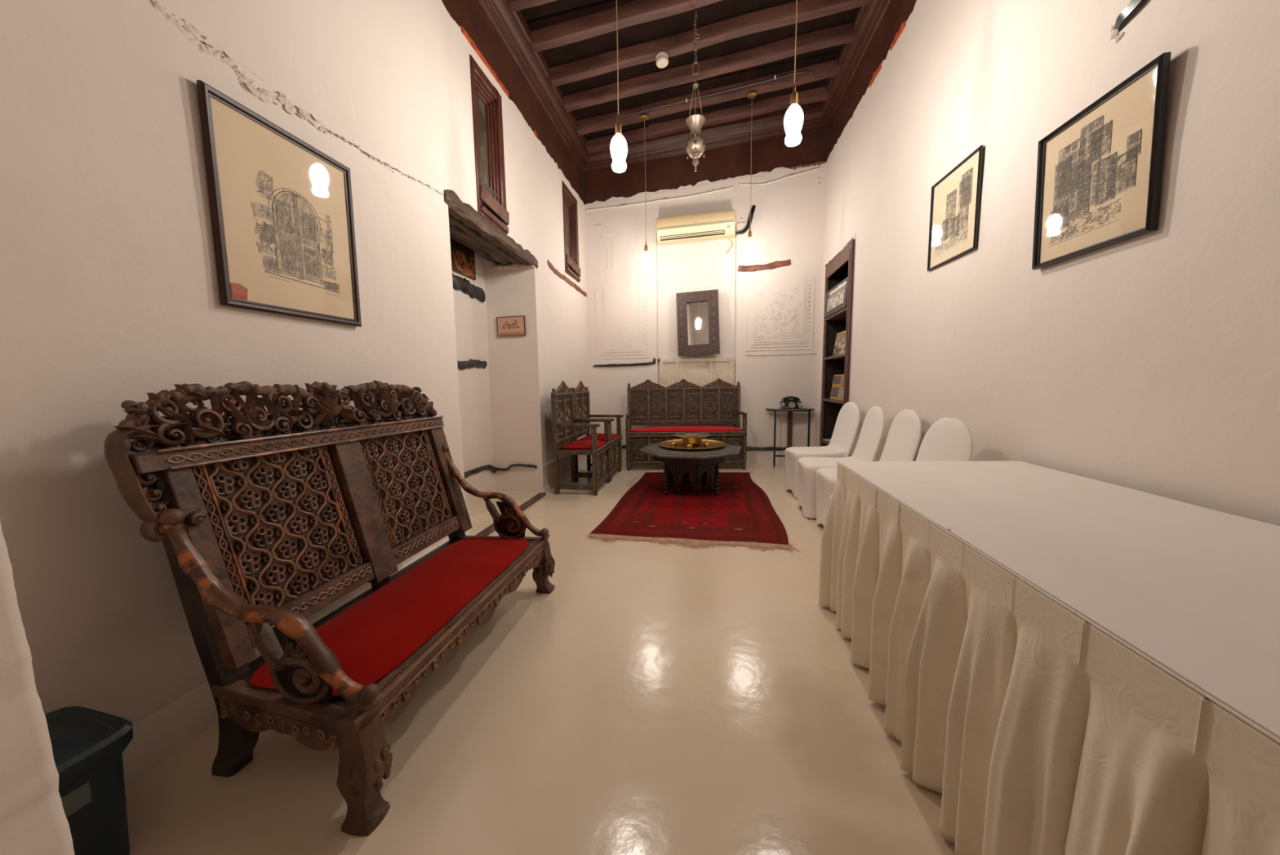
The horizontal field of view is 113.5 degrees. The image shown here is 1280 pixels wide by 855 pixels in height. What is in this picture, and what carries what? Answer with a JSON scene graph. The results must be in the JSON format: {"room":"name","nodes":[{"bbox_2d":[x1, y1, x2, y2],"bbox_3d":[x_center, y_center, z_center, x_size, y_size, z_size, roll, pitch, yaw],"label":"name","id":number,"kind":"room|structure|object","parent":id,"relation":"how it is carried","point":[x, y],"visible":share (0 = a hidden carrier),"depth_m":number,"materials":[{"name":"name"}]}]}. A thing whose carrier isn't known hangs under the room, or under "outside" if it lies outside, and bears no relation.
{"room":"traditional dwelling","nodes":[
{"label":"traditional dwelling","id":0,"kind":"room"},
{"bbox_2d":[0,521,75,854],"bbox_3d":[-1.456,-0.701,0.163,0.969,3.700,0.902,0,6,9],"label":"wall pier","id":1,"kind":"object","parent":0,"point":[33,820],"visible":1,"depth_m":0.63,"materials":[{"name":"paint"}]},
{"bbox_2d":[0,0,589,725],"bbox_3d":[-1.528,-0.968,2.718,0.510,3.686,6.950,0,6,9],"label":"wall","id":2,"kind":"structure","parent":0,"point":[109,294],"depth_m":1.36,"materials":[{"name":"paint"}]},
{"bbox_2d":[195,80,361,326],"bbox_3d":[-1.449,-0.843,1.765,0.031,0.745,0.608,0,6,9],"label":"framed picture","id":3,"kind":"object","parent":2,"relation":"attached to","point":[282,211],"visible":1,"depth_m":1.69,"materials":[{"name":"brown paper"}]},
{"bbox_2d":[122,529,471,786],"bbox_3d":[-1.417,0.904,1.948,0.068,0.125,2.250,0,6,9],"label":"baseboard","id":4,"kind":"structure","parent":2,"relation":"attached to","point":[163,732],"depth_m":1.36,"materials":[{"name":"paint"}]},
{"bbox_2d":[469,54,509,235],"bbox_3d":[-1.257,-2.206,3.373,0.173,1.160,0.510,0,6,9],"label":"window","id":5,"kind":"structure","parent":2,"relation":"in","point":[486,102],"depth_m":3.41,"materials":[{"name":"brown wood"}]},
{"bbox_2d":[475,492,546,535],"bbox_3d":[-1.131,0.769,3.634,0.070,0.024,1.500,0,6,9],"label":"sill","id":6,"kind":"structure","parent":2,"relation":"attached to","point":[491,528],"depth_m":3.88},
{"bbox_2d":[441,0,590,200],"bbox_3d":[-1.303,-3.092,2.448,0.195,0.950,6.950,0,6,9],"label":"trim","id":7,"kind":"structure","parent":2,"relation":"attached to","point":[501,34],"depth_m":3.92,"materials":[{"name":"brown wood"}]},
{"bbox_2d":[543,457,591,491],"bbox_3d":[-0.873,0.563,5.394,0.027,0.050,1.820,0,6,9],"label":"baseboard","id":8,"kind":"structure","parent":2,"relation":"attached to","point":[566,474],"depth_m":5.09,"materials":[{"name":"paint"}]},
{"bbox_2d":[562,181,580,282],"bbox_3d":[-0.932,-2.454,5.357,0.173,1.100,0.600,0,6,9],"label":"window","id":9,"kind":"structure","parent":2,"relation":"in","point":[572,268],"depth_m":5.44,"materials":[{"name":"brown wood"}]},
{"bbox_2d":[450,178,543,505],"bbox_3d":[-1.454,-0.586,3.670,0.579,2.720,1.500,0,6,9],"label":"wall","id":10,"kind":"structure","parent":0,"point":[499,384],"depth_m":4.35,"materials":[{"name":"paint"}]},
{"bbox_2d":[449,237,475,279],"bbox_3d":[-1.669,-1.563,3.874,0.019,0.275,0.520,0,6,9],"label":"picture","id":11,"kind":"object","parent":10,"relation":"attached to","point":[463,259],"visible":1,"depth_m":3.92,"materials":[{"name":"orange"}]},
{"bbox_2d":[496,315,525,336],"bbox_3d":[-1.329,-1.045,4.331,0.306,0.200,0.016,0,6,9],"label":"wall sign","id":12,"kind":"object","parent":10,"relation":"attached to","point":[508,326],"visible":1,"depth_m":4.33,"materials":[{"name":"beige"}]},
{"bbox_2d":[124,460,955,854],"bbox_3d":[0.184,0.865,2.690,4.300,0.001,7.050,0,6,9],"label":"floor","id":13,"kind":"structure","parent":0,"point":[661,699],"depth_m":1.35,"materials":[{"name":"beige tile"}]},
{"bbox_2d":[44,706,133,854],"bbox_3d":[-1.380,0.896,0.969,0.280,0.350,0.237,1,6,15],"label":"waste bin","id":14,"kind":"object","parent":13,"relation":"on","point":[88,744],"visible":0.54,"depth_m":0.98,"materials":[{"name":"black plastic"}]},
{"bbox_2d":[103,380,555,835],"bbox_3d":[-0.963,0.392,1.730,0.773,1.177,1.352,0,6,9],"label":"bench","id":15,"kind":"object","parent":13,"relation":"on","point":[264,520],"visible":1,"depth_m":1.39,"materials":[{"name":"brown wood"}]},
{"bbox_2d":[248,536,528,697],"bbox_3d":[-0.876,0.666,1.754,0.438,0.044,1.180,0,6,9],"label":"cushion","id":16,"kind":"object","parent":15,"relation":"on","point":[375,637],"depth_m":1.55,"materials":[{"name":"red fabric"}]},
{"bbox_2d":[551,380,612,495],"bbox_3d":[-0.608,0.081,4.566,0.495,1.178,0.616,0,6,9],"label":"carved armchair","id":17,"kind":"object","parent":13,"relation":"on","point":[563,420],"visible":1,"depth_m":4.43,"materials":[{"name":"brown wood"}]},
{"bbox_2d":[561,440,606,448],"bbox_3d":[-0.600,0.173,4.574,0.409,0.051,0.514,0,6,9],"label":"cushion","id":18,"kind":"object","parent":17,"relation":"on","point":[578,444],"depth_m":4.43,"materials":[{"name":"red fabric"}]},
{"bbox_2d":[572,380,623,481],"bbox_3d":[-0.503,0.014,5.178,0.495,1.178,0.616,0,6,9],"label":"carved armchair","id":19,"kind":"object","parent":13,"relation":"on","point":[581,393],"visible":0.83,"depth_m":5.17,"materials":[{"name":"brown wood"}]},
{"bbox_2d":[580,432,618,440],"bbox_3d":[-0.494,0.106,5.187,0.409,0.051,0.514,0,6,9],"label":"cushion","id":20,"kind":"object","parent":19,"relation":"on","point":[614,437],"depth_m":5.06,"materials":[{"name":"red fabric"}]},
{"bbox_2d":[625,377,747,470],"bbox_3d":[0.602,-0.057,5.619,1.570,1.193,0.480,-1,6,1],"label":"settee","id":21,"kind":"object","parent":13,"relation":"on","point":[717,402],"visible":0.86,"depth_m":5.78,"materials":[{"name":"brown wood"}]},
{"bbox_2d":[630,426,742,431],"bbox_3d":[0.602,0.014,5.619,1.506,0.051,0.394,-1,6,1],"label":"cushion","id":22,"kind":"object","parent":21,"relation":"on","point":[661,428],"depth_m":5.47,"materials":[{"name":"fabric"}]},
{"bbox_2d":[585,471,799,553],"bbox_3d":[0.513,0.697,4.160,1.601,0.008,2.640,0,6,9],"label":"rug","id":23,"kind":"object","parent":13,"relation":"on","point":[742,513],"visible":0.89,"depth_m":3.57,"materials":[{"name":"red fabric"}]},
{"bbox_2d":[639,442,741,495],"bbox_3d":[0.545,0.432,4.484,1.016,0.448,1.016,1,6,17],"label":"table","id":24,"kind":"object","parent":23,"relation":"on","point":[677,464],"visible":0.98,"depth_m":4.23,"materials":[{"name":"brown wood"}]},
{"bbox_2d":[658,439,725,450],"bbox_3d":[0.564,0.186,4.566,0.720,0.026,0.720,0,6,9],"label":"brass tray","id":25,"kind":"object","parent":24,"relation":"on","point":[715,444],"visible":0.7,"depth_m":4.54,"materials":[{"name":"gold metal"}]},
{"bbox_2d":[669,442,676,446],"bbox_3d":[0.357,0.185,4.508,0.080,0.035,0.079,0,6,9],"label":"brass cup","id":26,"kind":"object","parent":25,"relation":"on","point":[673,444],"visible":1,"depth_m":4.49,"materials":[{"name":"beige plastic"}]},
{"bbox_2d":[685,444,693,448],"bbox_3d":[0.515,0.199,4.356,0.080,0.035,0.079,0,6,9],"label":"brass cup","id":27,"kind":"object","parent":25,"relation":"on","point":[688,446],"visible":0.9,"depth_m":4.33,"materials":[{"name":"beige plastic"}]},
{"bbox_2d":[673,431,711,445],"bbox_3d":[0.570,0.132,4.600,0.412,0.114,0.412,0,6,9],"label":"metal bowl","id":28,"kind":"object","parent":25,"relation":"on","point":[695,438],"visible":0.94,"depth_m":4.54,"materials":[{"name":"gold metal"}]},
{"bbox_2d":[681,436,702,445],"bbox_3d":[0.570,0.142,4.601,0.236,0.093,0.236,0,6,9],"label":"basin","id":29,"kind":"object","parent":28,"relation":"in","point":[694,441],"depth_m":4.51,"materials":[{"name":"gold metal"}]},
{"bbox_2d":[703,443,711,447],"bbox_3d":[0.709,0.188,4.430,0.080,0.035,0.079,0,6,9],"label":"brass cup","id":30,"kind":"object","parent":25,"relation":"on","point":[707,445],"visible":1,"depth_m":4.41,"materials":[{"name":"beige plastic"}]},
{"bbox_2d":[765,408,814,466],"bbox_3d":[2.020,0.135,5.624,0.632,0.772,0.300,0,6,9],"label":"side table","id":31,"kind":"object","parent":13,"relation":"on","point":[789,411],"visible":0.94,"depth_m":5.61,"materials":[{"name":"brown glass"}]},
{"bbox_2d":[779,395,806,408],"bbox_3d":[2.025,-0.333,5.581,0.358,0.163,0.182,0,6,9],"label":"telephone","id":32,"kind":"object","parent":31,"relation":"on","point":[792,403],"visible":1,"depth_m":5.55,"materials":[{"name":"black plastic"}]},
{"bbox_2d":[785,401,859,497],"bbox_3d":[1.799,0.215,4.180,0.615,0.928,0.441,-1,6,1],"label":"covered chair","id":33,"kind":"object","parent":13,"relation":"on","point":[847,421],"visible":0.62,"depth_m":4.09,"materials":[{"name":"white fabric"}]},
{"bbox_2d":[797,405,884,519],"bbox_3d":[1.683,0.283,3.566,0.615,0.928,0.441,0,6,10],"label":"covered chair","id":34,"kind":"object","parent":13,"relation":"on","point":[872,429],"visible":0.6,"depth_m":3.46,"materials":[{"name":"white fabric"}]},
{"bbox_2d":[815,408,921,525],"bbox_3d":[1.664,0.333,3.109,0.615,0.928,0.441,0,6,7],"label":"covered chair","id":35,"kind":"object","parent":13,"relation":"on","point":[904,436],"visible":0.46,"depth_m":3.04,"materials":[{"name":"white fabric"}]},
{"bbox_2d":[829,417,973,503],"bbox_3d":[1.458,0.411,2.409,0.615,0.928,0.441,0,6,5],"label":"covered chair","id":36,"kind":"object","parent":13,"relation":"on","point":[948,439],"visible":0.16,"depth_m":2.31,"materials":[{"name":"white fabric"}]},
{"bbox_2d":[846,468,1279,744],"bbox_3d":[1.207,0.698,0.658,0.855,0.738,2.930,0,6,9],"label":"banquet table","id":37,"kind":"object","parent":13,"relation":"on","point":[1206,698],"visible":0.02,"depth_m":0.68,"materials":[{"name":"white fabric"}]},
{"bbox_2d":[818,461,1279,854],"bbox_3d":[1.151,0.681,0.699,0.940,0.741,2.996,0,6,9],"label":"table skirt","id":38,"kind":"object","parent":37,"relation":"attached to","point":[1037,731],"visible":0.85,"depth_m":0.82,"materials":[{"name":"beige fabric"}]},
{"bbox_2d":[838,460,1279,738],"bbox_3d":[1.198,0.323,0.642,0.896,0.012,2.975,0,6,9],"label":"table cloth","id":39,"kind":"object","parent":37,"relation":"on","point":[1194,589],"visible":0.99,"depth_m":0.94,"materials":[{"name":"white fabric"}]},
{"bbox_2d":[508,0,871,153],"bbox_3d":[0.259,-3.599,2.123,3.890,0.609,9.825,0,6,9],"label":"ceiling","id":40,"kind":"structure","parent":0,"point":[740,42],"depth_m":4.17,"materials":[{"name":"brown wood"}]},
{"bbox_2d":[610,0,627,173],"bbox_3d":[-0.148,-2.552,2.649,0.112,1.757,0.112,0,6,9],"label":"pendant lamp","id":41,"kind":"object","parent":40,"relation":"hanging from","point":[619,149],"visible":1,"depth_m":2.69,"materials":[{"name":"beige glass"}]},
{"bbox_2d":[614,115,622,134],"bbox_3d":[-0.140,-1.949,2.714,0.044,0.121,0.044,0,6,9],"label":"socket","id":42,"kind":"object","parent":41,"relation":"attached to","point":[618,126],"depth_m":2.70,"materials":[{"name":"gold metal"}]},
{"bbox_2d":[640,113,650,270],"bbox_3d":[0.065,-2.801,5.053,0.112,1.752,0.112,0,6,9],"label":"pendant lamp","id":43,"kind":"object","parent":40,"relation":"hanging from","point":[646,257],"visible":1,"depth_m":5.09,"materials":[{"name":"beige glass"}]},
{"bbox_2d":[644,241,648,251],"bbox_3d":[0.073,-2.201,5.118,0.044,0.121,0.044,0,6,9],"label":"socket","id":44,"kind":"object","parent":43,"relation":"attached to","point":[646,248],"depth_m":5.10,"materials":[{"name":"gold metal"}]},
{"bbox_2d":[655,51,668,68],"bbox_3d":[0.215,-3.574,4.087,0.126,0.077,0.124,0,6,9],"label":"smoke detector","id":45,"kind":"object","parent":40,"relation":"attached to","point":[661,58],"visible":1,"depth_m":4.05,"materials":[{"name":"beige plastic"}]},
{"bbox_2d":[685,9,706,172],"bbox_3d":[0.493,-2.938,3.687,0.194,1.315,0.178,-3,7,-21],"label":"hanging lantern","id":46,"kind":"object","parent":40,"relation":"hanging from","point":[695,142],"visible":1,"depth_m":3.67,"materials":[{"name":"silver metal"}]},
{"bbox_2d":[607,63,841,119],"bbox_3d":[0.880,-3.759,4.667,2.606,0.256,0.156,0,6,10],"label":"cable","id":47,"kind":"object","parent":40,"relation":"attached to","point":[775,77],"visible":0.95,"depth_m":4.66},
{"bbox_2d":[745,91,756,257],"bbox_3d":[1.280,-2.887,4.844,0.112,1.774,0.112,0,6,9],"label":"pendant lamp","id":48,"kind":"object","parent":40,"relation":"hanging from","point":[749,243],"visible":1,"depth_m":4.88,"materials":[{"name":"beige glass"}]},
{"bbox_2d":[747,226,751,237],"bbox_3d":[1.288,-2.276,4.910,0.044,0.121,0.044,0,6,9],"label":"socket","id":49,"kind":"object","parent":48,"relation":"attached to","point":[749,235],"depth_m":4.90,"materials":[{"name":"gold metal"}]},
{"bbox_2d":[783,0,803,146],"bbox_3d":[0.922,-2.620,2.466,0.112,1.792,0.112,0,6,9],"label":"pendant lamp","id":50,"kind":"object","parent":40,"relation":"hanging from","point":[793,117],"visible":1,"depth_m":2.52,"materials":[{"name":"beige glass"}]},
{"bbox_2d":[790,84,798,106],"bbox_3d":[0.930,-2.000,2.533,0.044,0.121,0.044,0,6,9],"label":"socket","id":51,"kind":"object","parent":50,"relation":"attached to","point":[793,97],"depth_m":2.52,"materials":[{"name":"gold metal"}]},
{"bbox_2d":[584,160,826,463],"bbox_3d":[0.825,-1.458,5.831,3.215,3.927,0.086,0,6,9],"label":"wall","id":52,"kind":"structure","parent":0,"point":[770,301],"depth_m":5.77,"materials":[{"name":"paint"}]},
{"bbox_2d":[656,209,734,244],"bbox_3d":[0.738,-2.670,5.595,1.029,0.333,0.208,0,6,9],"label":"air conditioner","id":53,"kind":"object","parent":52,"relation":"attached to","point":[720,224],"visible":1,"depth_m":5.52,"materials":[{"name":"beige plastic"}]},
{"bbox_2d":[659,229,724,240],"bbox_3d":[0.689,-2.542,5.551,0.851,0.080,0.038,0,6,9],"label":"outlet","id":54,"kind":"object","parent":53,"relation":"attached to","point":[676,234],"depth_m":5.55,"materials":[{"name":"beige plastic"}]},
{"bbox_2d":[658,357,733,426],"bbox_3d":[0.800,-0.240,5.981,1.045,1.475,0.045,0,6,9],"label":"wood panel","id":55,"kind":"object","parent":52,"relation":"attached to","point":[701,371],"visible":0.41,"depth_m":5.92,"materials":[{"name":"white paint"}]},
{"bbox_2d":[675,288,719,356],"bbox_3d":[0.797,-1.431,5.776,0.600,0.884,0.078,1,6,12],"label":"wall mirror","id":56,"kind":"object","parent":52,"relation":"attached to","point":[697,312],"visible":1,"depth_m":5.78,"materials":[{"name":"brown wood"}]},
{"bbox_2d":[686,301,709,345],"bbox_3d":[0.799,-1.432,5.785,0.310,0.590,0.031,1,6,12],"label":"mirror glass","id":57,"kind":"object","parent":56,"relation":"attached to","point":[697,312],"depth_m":5.78,"materials":[{"name":"silver glass"}]},
{"bbox_2d":[583,102,827,204],"bbox_3d":[0.786,-3.589,5.544,3.215,1.216,0.195,0,6,9],"label":"trim","id":58,"kind":"structure","parent":52,"relation":"attached to","point":[727,153],"depth_m":5.54,"materials":[{"name":"brown wood"}]},
{"bbox_2d":[728,238,734,253],"bbox_3d":[1.222,-2.439,5.630,0.090,0.190,0.017,0,6,9],"label":"tape","id":59,"kind":"object","parent":52,"relation":"attached to","point":[733,242],"visible":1,"depth_m":5.62,"materials":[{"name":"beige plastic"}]},
{"bbox_2d":[734,204,755,234],"bbox_3d":[1.400,-2.745,5.546,0.276,0.378,0.102,-1,6,-2],"label":"insulated pipe","id":60,"kind":"object","parent":52,"relation":"attached to","point":[753,206],"visible":0.99,"depth_m":5.53,"materials":[{"name":"black plastic"}]},
{"bbox_2d":[817,0,1279,525],"bbox_3d":[1.922,-1.095,2.138,0.050,3.967,6.951,0,6,8],"label":"wall","id":61,"kind":"structure","parent":0,"point":[1149,362],"depth_m":1.79,"materials":[{"name":"paint"}]},
{"bbox_2d":[819,237,854,446],"bbox_3d":[2.497,-0.783,4.988,0.380,2.520,1.080,0,6,9],"label":"bookcase","id":62,"kind":"object","parent":61,"relation":"attached to","point":[841,267],"visible":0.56,"depth_m":5.38,"materials":[{"name":"brown wood"}]},
{"bbox_2d":[823,276,848,318],"bbox_3d":[2.325,-1.519,4.968,0.047,0.318,0.865,0,6,9],"label":"book","id":63,"kind":"object","parent":62,"relation":"on","point":[836,300],"visible":0.99,"depth_m":4.90,"materials":[{"name":"grey paper"}]},
{"bbox_2d":[826,288,844,311],"bbox_3d":[2.304,-1.494,4.952,0.008,0.152,0.660,0,6,9],"label":"photo","id":64,"kind":"object","parent":63,"relation":"attached to","point":[836,300],"depth_m":4.92,"materials":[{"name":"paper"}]},
{"bbox_2d":[830,373,844,400],"bbox_3d":[2.398,-0.479,4.992,0.072,0.303,0.690,0,6,9],"label":"book","id":65,"kind":"object","parent":62,"relation":"on","point":[837,387],"visible":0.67,"depth_m":5.08,"materials":[{"name":"multicoloured paper"}]},
{"bbox_2d":[831,375,841,397],"bbox_3d":[2.411,-0.504,5.165,0.035,0.255,0.280,0,6,9],"label":"photo","id":66,"kind":"object","parent":65,"relation":"attached to","point":[837,379],"depth_m":5.16,"materials":[{"name":"paper"}]},
{"bbox_2d":[838,386,844,397],"bbox_3d":[2.349,-0.403,4.840,0.016,0.115,0.340,0,6,9],"label":"photo","id":67,"kind":"object","parent":65,"relation":"attached to","point":[841,389],"depth_m":4.94},
{"bbox_2d":[840,377,844,387],"bbox_3d":[2.362,-0.519,4.825,0.017,0.120,0.340,0,6,9],"label":"photo","id":68,"kind":"object","parent":65,"relation":"attached to","point":[842,382],"depth_m":4.94},
{"bbox_2d":[832,330,845,355],"bbox_3d":[2.385,-0.990,4.902,0.072,0.278,0.640,0,6,9],"label":"book","id":69,"kind":"object","parent":62,"relation":"on","point":[840,343],"visible":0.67,"depth_m":5.00,"materials":[{"name":"multicoloured paper"}]},
{"bbox_2d":[819,0,916,157],"bbox_3d":[1.831,-3.351,1.905,0.195,0.960,6.954,0,6,8],"label":"trim","id":70,"kind":"structure","parent":61,"relation":"attached to","point":[876,24],"depth_m":4.12,"materials":[{"name":"brown wood"}]},
{"bbox_2d":[927,145,983,271],"bbox_3d":[1.966,-1.338,2.644,0.020,0.560,0.510,0,6,8],"label":"framed picture","id":71,"kind":"object","parent":61,"relation":"attached to","point":[955,197],"visible":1,"depth_m":2.61,"materials":[{"name":"black"}]},
{"bbox_2d":[1031,51,1171,270],"bbox_3d":[1.813,-1.000,1.694,0.047,0.573,0.525,0,6,8],"label":"framed picture","id":72,"kind":"object","parent":61,"relation":"attached to","point":[1098,184],"visible":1,"depth_m":1.63,"materials":[{"name":"black"}]},
{"bbox_2d":[1115,0,1145,32],"bbox_3d":[1.810,-1.561,1.489,0.041,0.129,0.274,0,6,9],"label":"stub","id":73,"kind":"object","parent":61,"relation":"attached to","point":[1130,9],"visible":1,"depth_m":1.55,"materials":[{"name":"silver metal"}]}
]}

